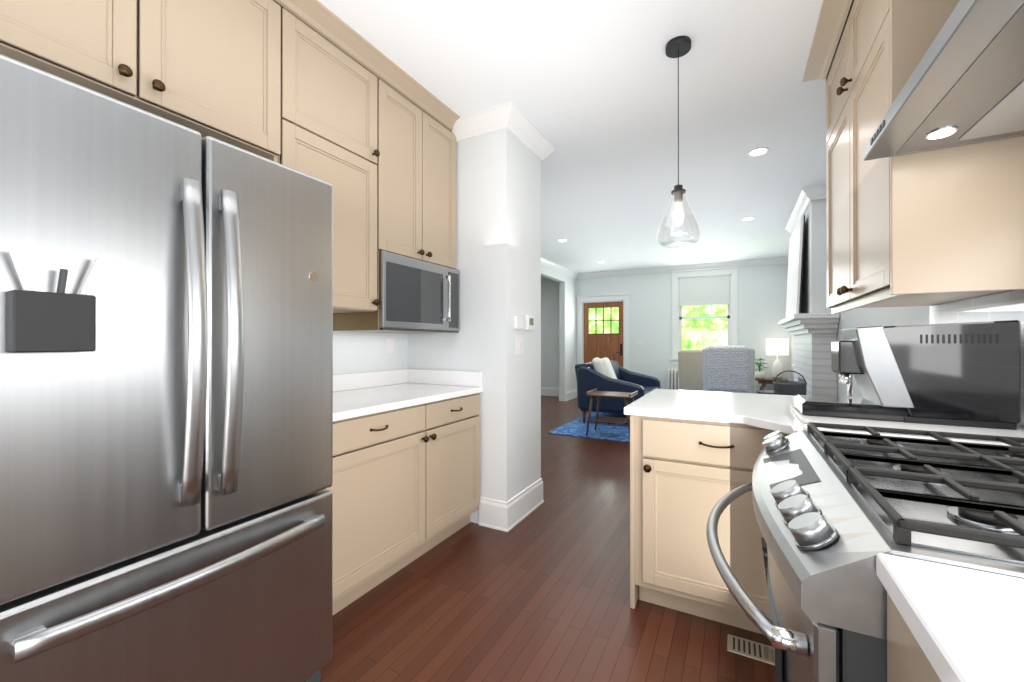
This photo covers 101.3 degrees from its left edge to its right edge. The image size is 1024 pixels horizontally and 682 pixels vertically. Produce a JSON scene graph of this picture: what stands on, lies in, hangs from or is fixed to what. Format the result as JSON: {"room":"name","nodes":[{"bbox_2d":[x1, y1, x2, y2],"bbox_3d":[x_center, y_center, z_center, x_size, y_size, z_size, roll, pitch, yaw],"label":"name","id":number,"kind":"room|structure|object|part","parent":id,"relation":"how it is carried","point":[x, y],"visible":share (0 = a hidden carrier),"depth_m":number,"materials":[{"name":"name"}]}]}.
{"room":"kitchen","nodes":[
{"label":"kitchen","id":0,"kind":"room"},
{"bbox_2d":[333,331,408,374],"bbox_3d":[-2.016,-0.137,0.874,0.120,2.700,5.090,0,0,28],"label":"wall","id":1,"kind":"structure","parent":0,"point":[353,352],"depth_m":2.75,"materials":[{"name":"white paint"}]},
{"bbox_2d":[0,0,299,163],"bbox_3d":[-1.374,-1.131,1.471,0.446,0.710,1.022,0,0,28],"label":"upper cabinet","id":2,"kind":"object","parent":1,"relation":"attached to","point":[228,71],"depth_m":1.47,"materials":[{"name":"beige wood"}]},
{"bbox_2d":[272,0,391,312],"bbox_3d":[-1.022,-0.821,2.133,0.446,1.325,0.602,0,0,28],"label":"upper cabinet","id":3,"kind":"object","parent":1,"relation":"attached to","point":[354,118],"depth_m":2.08,"materials":[{"name":"beige wood"}]},
{"bbox_2d":[333,369,405,392],"bbox_3d":[-1.054,0.252,2.524,0.020,0.099,1.261,0,0,28],"label":"backsplash","id":4,"kind":"structure","parent":1,"relation":"attached to","point":[389,377],"depth_m":2.72,"materials":[{"name":"white stone"}]},
{"bbox_2d":[386,337,393,353],"bbox_3d":[-0.850,0.031,2.930,0.007,0.115,0.075,0,0,28],"label":"switch","id":5,"kind":"object","parent":1,"relation":"attached to","point":[389,340],"depth_m":2.92,"materials":[{"name":"white plastic"}]},
{"bbox_2d":[409,128,544,523],"bbox_3d":[-0.262,-0.131,3.129,0.800,2.700,0.540,0,0,28],"label":"wall","id":6,"kind":"structure","parent":0,"point":[501,268],"depth_m":2.82,"materials":[{"name":"white paint"}]},
{"bbox_2d":[392,72,455,268],"bbox_3d":[-0.754,-0.985,2.638,0.446,0.995,0.787,0,0,28],"label":"upper cabinet","id":7,"kind":"object","parent":6,"relation":"attached to","point":[423,139],"depth_m":2.55,"materials":[{"name":"beige wood"}]},
{"bbox_2d":[333,250,459,332],"bbox_3d":[-0.711,-0.270,2.648,0.511,0.425,0.712,0,0,28],"label":"microwave","id":8,"kind":"object","parent":7,"relation":"attached to","point":[416,295],"visible":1,"depth_m":2.43,"materials":[{"name":"grey metal"}]},
{"bbox_2d":[406,369,481,384],"bbox_3d":[-0.477,0.254,2.920,0.624,0.099,0.020,0,0,28],"label":"backsplash","id":9,"kind":"structure","parent":6,"relation":"attached to","point":[424,377],"depth_m":2.91,"materials":[{"name":"white stone"}]},
{"bbox_2d":[452,101,523,141],"bbox_3d":[-0.384,-1.427,2.845,0.915,0.110,0.085,0,0,28],"label":"crown molding","id":10,"kind":"structure","parent":6,"relation":"attached to","point":[512,118],"depth_m":2.72,"materials":[{"name":"white"}]},
{"bbox_2d":[514,316,522,328],"bbox_3d":[0.045,-0.125,2.830,0.021,0.085,0.100,0,0,28],"label":"switch","id":11,"kind":"object","parent":6,"relation":"attached to","point":[518,320],"depth_m":2.80,"materials":[{"name":"white plastic"}]},
{"bbox_2d":[515,337,522,355],"bbox_3d":[0.052,0.035,2.858,0.009,0.125,0.115,0,0,28],"label":"switch","id":12,"kind":"object","parent":6,"relation":"attached to","point":[518,340],"depth_m":2.84,"materials":[{"name":"white plastic"}]},
{"bbox_2d":[503,478,543,531],"bbox_3d":[0.091,1.126,2.918,0.018,0.185,0.540,0,0,28],"label":"baseboard","id":13,"kind":"structure","parent":6,"relation":"attached to","point":[509,515],"depth_m":2.87,"materials":[{"name":"white wood"}]},
{"bbox_2d":[525,315,534,329],"bbox_3d":[0.129,-0.128,2.982,0.028,0.105,0.105,0,0,28],"label":"switch","id":14,"kind":"object","parent":6,"relation":"attached to","point":[529,322],"depth_m":2.94,"materials":[{"name":"white plastic"}]},
{"bbox_2d":[512,114,551,160],"bbox_3d":[0.124,-1.426,2.917,0.085,0.110,0.510,0,0,28],"label":"crown molding","id":15,"kind":"structure","parent":6,"relation":"attached to","point":[530,136],"depth_m":2.96,"materials":[{"name":"white"}]},
{"bbox_2d":[320,395,767,681],"bbox_3d":[-1.079,1.247,4.081,8.060,0.050,12.000,0,0,28],"label":"floor","id":16,"kind":"structure","parent":0,"point":[541,593],"depth_m":1.89,"materials":[{"name":"brown wood"}]},
{"bbox_2d":[0,54,332,681],"bbox_3d":[-1.163,0.325,1.302,0.923,1.778,0.820,0,0,28],"label":"fridge","id":17,"kind":"object","parent":16,"relation":"on","point":[166,394],"visible":1,"depth_m":1.03,"materials":[{"name":"grey metal"}]},
{"bbox_2d":[326,401,437,615],"bbox_3d":[-0.899,0.777,2.155,0.639,0.878,0.757,0,0,28],"label":"base cabinet","id":18,"kind":"object","parent":16,"relation":"on","point":[404,488],"depth_m":2.01,"materials":[{"name":"beige wood"}]},
{"bbox_2d":[333,381,481,416],"bbox_3d":[-0.775,0.320,2.376,0.650,0.034,1.261,0,0,28],"label":"countertop","id":19,"kind":"structure","parent":18,"relation":"on","point":[347,402],"depth_m":2.33,"materials":[{"name":"white stone"}]},
{"bbox_2d":[438,389,482,543],"bbox_3d":[-0.631,0.778,2.658,0.639,0.878,0.627,0,0,28],"label":"base cabinet","id":20,"kind":"object","parent":16,"relation":"on","point":[458,417],"depth_m":2.57,"materials":[{"name":"beige wood"}]},
{"bbox_2d":[548,412,629,441],"bbox_3d":[2.170,1.222,6.261,2.350,0.011,2.800,0,0,28],"label":"rug","id":21,"kind":"object","parent":16,"relation":"on","point":[577,427],"visible":0.25,"depth_m":5.77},
{"bbox_2d":[586,388,637,435],"bbox_3d":[1.290,0.928,5.405,0.583,0.564,0.440,0,0,28],"label":"side table","id":22,"kind":"object","parent":21,"relation":"on","point":[599,395],"visible":0.88,"depth_m":5.34,"materials":[{"name":"brown wood"}]},
{"bbox_2d":[575,357,660,422],"bbox_3d":[1.724,0.738,6.709,1.012,0.956,1.570,0,0,28],"label":"armchair","id":23,"kind":"object","parent":21,"relation":"on","point":[604,374],"visible":0.83,"depth_m":6.16,"materials":[{"name":"blue fabric"}]},
{"bbox_2d":[678,349,702,390],"bbox_3d":[3.302,0.681,7.380,0.640,1.073,0.823,0,0,28],"label":"chair","id":24,"kind":"object","parent":21,"relation":"on","point":[690,369],"visible":0.44,"depth_m":7.11,"materials":[{"name":"brown fabric"}]},
{"bbox_2d":[702,345,754,393],"bbox_3d":[3.276,0.641,6.361,0.680,1.148,0.847,0,0,28],"label":"chair","id":25,"kind":"object","parent":21,"relation":"on","point":[728,368],"visible":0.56,"depth_m":6.02,"materials":[{"name":"grey fabric"}]},
{"bbox_2d":[667,369,679,389],"bbox_3d":[3.491,0.889,7.938,1.050,0.690,0.180,0,0,28],"label":"radiator","id":26,"kind":"object","parent":16,"relation":"on","point":[672,379],"visible":0.1,"depth_m":8.06,"materials":[{"name":"white metal"}]},
{"bbox_2d":[630,425,766,633],"bbox_3d":[0.974,0.777,2.064,0.630,0.878,0.687,0,0,28],"label":"base cabinet","id":27,"kind":"object","parent":16,"relation":"on","point":[694,455],"depth_m":1.80,"materials":[{"name":"beige wood"}]},
{"bbox_2d":[624,389,1021,445],"bbox_3d":[1.231,0.319,1.893,1.296,0.034,1.100,0,0,28],"label":"countertop","id":28,"kind":"structure","parent":27,"relation":"on","point":[734,414],"depth_m":1.83,"materials":[{"name":"white stone"}]},
{"bbox_2d":[790,405,1023,443],"bbox_3d":[1.404,0.292,1.521,0.620,0.015,0.455,0,0,28],"label":"tray","id":29,"kind":"object","parent":28,"relation":"on","point":[1018,432],"visible":0.48,"depth_m":1.40,"materials":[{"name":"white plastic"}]},
{"bbox_2d":[795,320,1020,429],"bbox_3d":[1.416,0.109,1.571,0.575,0.350,0.249,0,0,28],"label":"coffee machine","id":30,"kind":"object","parent":29,"relation":"on","point":[967,374],"visible":1,"depth_m":1.43,"materials":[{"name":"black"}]},
{"bbox_2d":[727,634,765,662],"bbox_3d":[0.977,1.211,1.632,0.250,0.006,0.105,0,0,28],"label":"floor vent","id":31,"kind":"object","parent":16,"relation":"in","point":[746,648],"visible":0.54,"depth_m":1.65,"materials":[{"name":"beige metal"}]},
{"bbox_2d":[756,390,773,393],"bbox_3d":[3.468,0.953,5.625,0.340,0.553,0.346,0,0,28],"label":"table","id":32,"kind":"object","parent":16,"relation":"on","point":[765,391],"visible":0.33,"depth_m":5.63,"materials":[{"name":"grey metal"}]},
{"bbox_2d":[755,339,788,393],"bbox_3d":[4.484,0.592,7.255,0.505,1.260,0.425,0,0,28],"label":"table lamp","id":33,"kind":"object","parent":16,"relation":"on","point":[776,347],"depth_m":7.17,"materials":[{"name":"white ceramic"}]},
{"bbox_2d":[755,357,767,378],"bbox_3d":[4.274,0.464,7.243,0.264,0.363,0.260,0,0,28],"label":"potted plant","id":34,"kind":"object","parent":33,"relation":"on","point":[759,374],"visible":0.94,"depth_m":7.20,"materials":[{"name":"green plant"}]},
{"bbox_3d":[4.472,0.934,7.258,0.480,0.575,0.420,0,0,28],"label":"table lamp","id":35,"kind":"part","parent":33,"relation":"part of","materials":[{"name":"brown wood"}]},
{"bbox_2d":[773,370,806,395],"bbox_3d":[2.715,0.755,4.104,0.280,0.935,0.280,0,0,28],"label":"fireplace tools","id":36,"kind":"object","parent":16,"relation":"on","point":[795,388],"visible":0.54,"depth_m":4.01,"materials":[{"name":"grey metal"}]},
{"bbox_2d":[778,199,839,396],"bbox_3d":[3.186,-0.125,4.762,0.556,2.698,1.680,0,0,28],"label":"fireplace","id":37,"kind":"object","parent":16,"relation":"on","point":[812,327],"visible":0.52,"depth_m":4.09,"materials":[{"name":"white brick"}]},
{"bbox_2d":[786,215,804,317],"bbox_3d":[3.199,-0.772,4.757,0.080,1.020,1.040,0,0,28],"label":"television","id":38,"kind":"object","parent":37,"relation":"on","point":[795,271],"visible":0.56,"depth_m":4.51,"materials":[{"name":"black"}]},
{"bbox_2d":[785,185,825,233],"bbox_3d":[3.309,-1.421,4.700,0.286,0.110,1.610,0,0,28],"label":"crown molding","id":39,"kind":"structure","parent":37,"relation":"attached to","point":[807,196],"depth_m":4.24,"materials":[{"name":"white"}]},
{"bbox_2d":[706,422,1023,681],"bbox_3d":[0.921,0.737,0.904,0.912,0.951,0.922,0,0,28],"label":"range","id":40,"kind":"object","parent":16,"relation":"on","point":[836,513],"visible":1,"depth_m":0.73,"materials":[{"name":"grey metal"}]},
{"bbox_2d":[876,573,943,681],"bbox_3d":[0.687,0.772,0.192,0.661,0.878,0.548,0,0,28],"label":"base cabinet","id":41,"kind":"object","parent":16,"relation":"on","point":[907,661],"depth_m":0.52,"materials":[{"name":"beige wood"}]},
{"bbox_2d":[876,553,1023,681],"bbox_3d":[0.467,0.312,-0.211,0.671,0.034,1.468,0,0,28],"label":"countertop","id":42,"kind":"structure","parent":41,"relation":"on","point":[970,622],"depth_m":0.46,"materials":[{"name":"white stone"}]},
{"bbox_2d":[545,267,576,400],"bbox_3d":[-0.158,-0.121,6.393,0.120,2.700,6.400,0,0,28],"label":"wall","id":43,"kind":"structure","parent":0,"point":[561,293],"depth_m":9.05,"materials":[{"name":"white paint"}]},
{"bbox_2d":[541,257,579,278],"bbox_3d":[0.067,-1.415,6.601,0.085,0.110,5.890,0,0,28],"label":"crown molding","id":44,"kind":"structure","parent":43,"relation":"attached to","point":[544,262],"depth_m":8.19,"materials":[{"name":"white wood"}]},
{"bbox_2d":[565,389,576,400],"bbox_3d":[1.256,1.144,8.899,0.020,0.185,0.700,0,0,28],"label":"baseboard","id":45,"kind":"structure","parent":43,"relation":"attached to","point":[572,394],"depth_m":8.86,"materials":[{"name":"white wood"}]},
{"bbox_2d":[318,0,853,276],"bbox_3d":[-1.079,-1.503,4.089,8.060,0.050,12.000,0,0,28],"label":"ceiling","id":46,"kind":"structure","parent":0,"point":[589,88],"depth_m":2.60,"materials":[{"name":"white paint"}]},
{"bbox_2d":[657,36,700,247],"bbox_3d":[0.831,-0.982,2.098,0.204,1.002,0.204,0,0,28],"label":"pendant light","id":47,"kind":"object","parent":46,"relation":"hanging from","point":[678,46],"visible":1,"depth_m":2.09,"materials":[{"name":"black"}]},
{"bbox_2d":[741,217,754,220],"bbox_3d":[2.847,-1.472,5.060,0.149,0.005,0.149,0,0,19],"label":"recessed light","id":48,"kind":"object","parent":46,"relation":"in","point":[746,218],"depth_m":5.04,"materials":[{"name":"white"}]},
{"bbox_2d":[747,147,768,155],"bbox_3d":[1.925,-1.477,3.285,0.149,0.005,0.149,0,0,22],"label":"recessed light","id":49,"kind":"object","parent":46,"relation":"in","point":[759,151],"depth_m":3.27,"materials":[{"name":"white"}]},
{"bbox_2d":[577,264,788,393],"bbox_3d":[1.564,-0.113,9.204,7.560,2.700,0.120,0,0,28],"label":"wall","id":50,"kind":"structure","parent":0,"point":[762,290],"depth_m":8.33,"materials":[{"name":"white paint"}]},
{"bbox_2d":[541,277,554,280],"bbox_3d":[-0.175,-1.405,10.016,3.310,0.110,0.085,0,0,28],"label":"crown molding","id":51,"kind":"structure","parent":50,"relation":"attached to","point":[542,278],"depth_m":9.51,"materials":[{"name":"white"}]},
{"bbox_2d":[541,387,558,395],"bbox_3d":[-0.186,1.147,10.052,3.370,0.185,0.018,0,0,28],"label":"baseboard","id":52,"kind":"structure","parent":50,"relation":"attached to","point":[546,391],"depth_m":9.50,"materials":[{"name":"white"}]},
{"bbox_2d":[576,293,629,369],"bbox_3d":[1.953,0.127,8.977,1.150,2.220,0.155,0,0,28],"label":"trim","id":53,"kind":"structure","parent":50,"relation":"attached to","point":[624,297],"depth_m":8.92,"materials":[{"name":"white wood"}]},
{"bbox_2d":[584,301,622,366],"bbox_3d":[1.943,0.193,8.960,0.894,2.064,0.103,0,0,28],"label":"front door","id":54,"kind":"structure","parent":50,"relation":"in","point":[609,346],"depth_m":8.97,"materials":[{"name":"brown wood"}]},
{"bbox_2d":[580,257,783,278],"bbox_3d":[3.131,-1.411,8.258,3.720,0.110,0.085,0,0,28],"label":"crown molding","id":55,"kind":"structure","parent":50,"relation":"attached to","point":[780,260],"depth_m":8.14,"materials":[{"name":"white wood"}]},
{"bbox_2d":[670,266,738,364],"bbox_3d":[3.677,-0.456,8.047,1.200,1.840,0.180,0,0,28],"label":"trim","id":56,"kind":"structure","parent":50,"relation":"attached to","point":[732,272],"depth_m":8.01,"materials":[{"name":"white wood"}]},
{"bbox_2d":[679,276,729,350],"bbox_3d":[3.690,-0.451,8.070,0.884,1.567,0.106,0,0,28],"label":"window","id":57,"kind":"structure","parent":50,"relation":"in","point":[707,291],"depth_m":8.03,"materials":[{"name":"white"}]},
{"bbox_2d":[789,292,1003,397],"bbox_3d":[2.268,-0.133,2.306,0.120,2.700,11.640,0,0,28],"label":"wall","id":58,"kind":"structure","parent":0,"point":[909,315],"depth_m":3.04,"materials":[{"name":"white paint"}]},
{"bbox_2d":[784,252,788,263],"bbox_3d":[3.449,-1.421,4.751,0.085,0.110,5.980,0,0,28],"label":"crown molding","id":59,"kind":"structure","parent":58,"relation":"attached to","point":[786,258],"depth_m":7.34,"materials":[{"name":"white"}]},
{"bbox_2d":[822,0,1023,311],"bbox_3d":[1.633,-0.830,1.698,0.421,1.310,1.072,0,0,28],"label":"upper cabinet","id":60,"kind":"object","parent":58,"relation":"attached to","point":[935,227],"depth_m":1.32,"materials":[{"name":"beige wood"}]},
{"bbox_2d":[863,0,1023,160],"bbox_3d":[1.121,-1.027,0.826,0.486,0.917,0.926,0,0,28],"label":"range hood","id":61,"kind":"object","parent":58,"relation":"attached to","point":[964,84],"visible":1,"depth_m":0.96,"materials":[{"name":"metal"}]},
{"bbox_2d":[930,290,1023,427],"bbox_3d":[1.246,-0.146,0.527,0.010,0.886,3.500,0,0,28],"label":"tile backsplash","id":62,"kind":"structure","parent":58,"relation":"attached to","point":[1006,306],"depth_m":1.59,"materials":[{"name":"white tile"}]},
{"label":"outside","id":63,"kind":"structure","parent":0,"visible":0},
{"bbox_2d":[589,304,726,349],"bbox_3d":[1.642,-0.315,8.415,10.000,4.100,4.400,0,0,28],"label":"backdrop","id":64,"kind":"structure","parent":63,"point":[694,338],"depth_m":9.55,"materials":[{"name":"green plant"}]}
]}

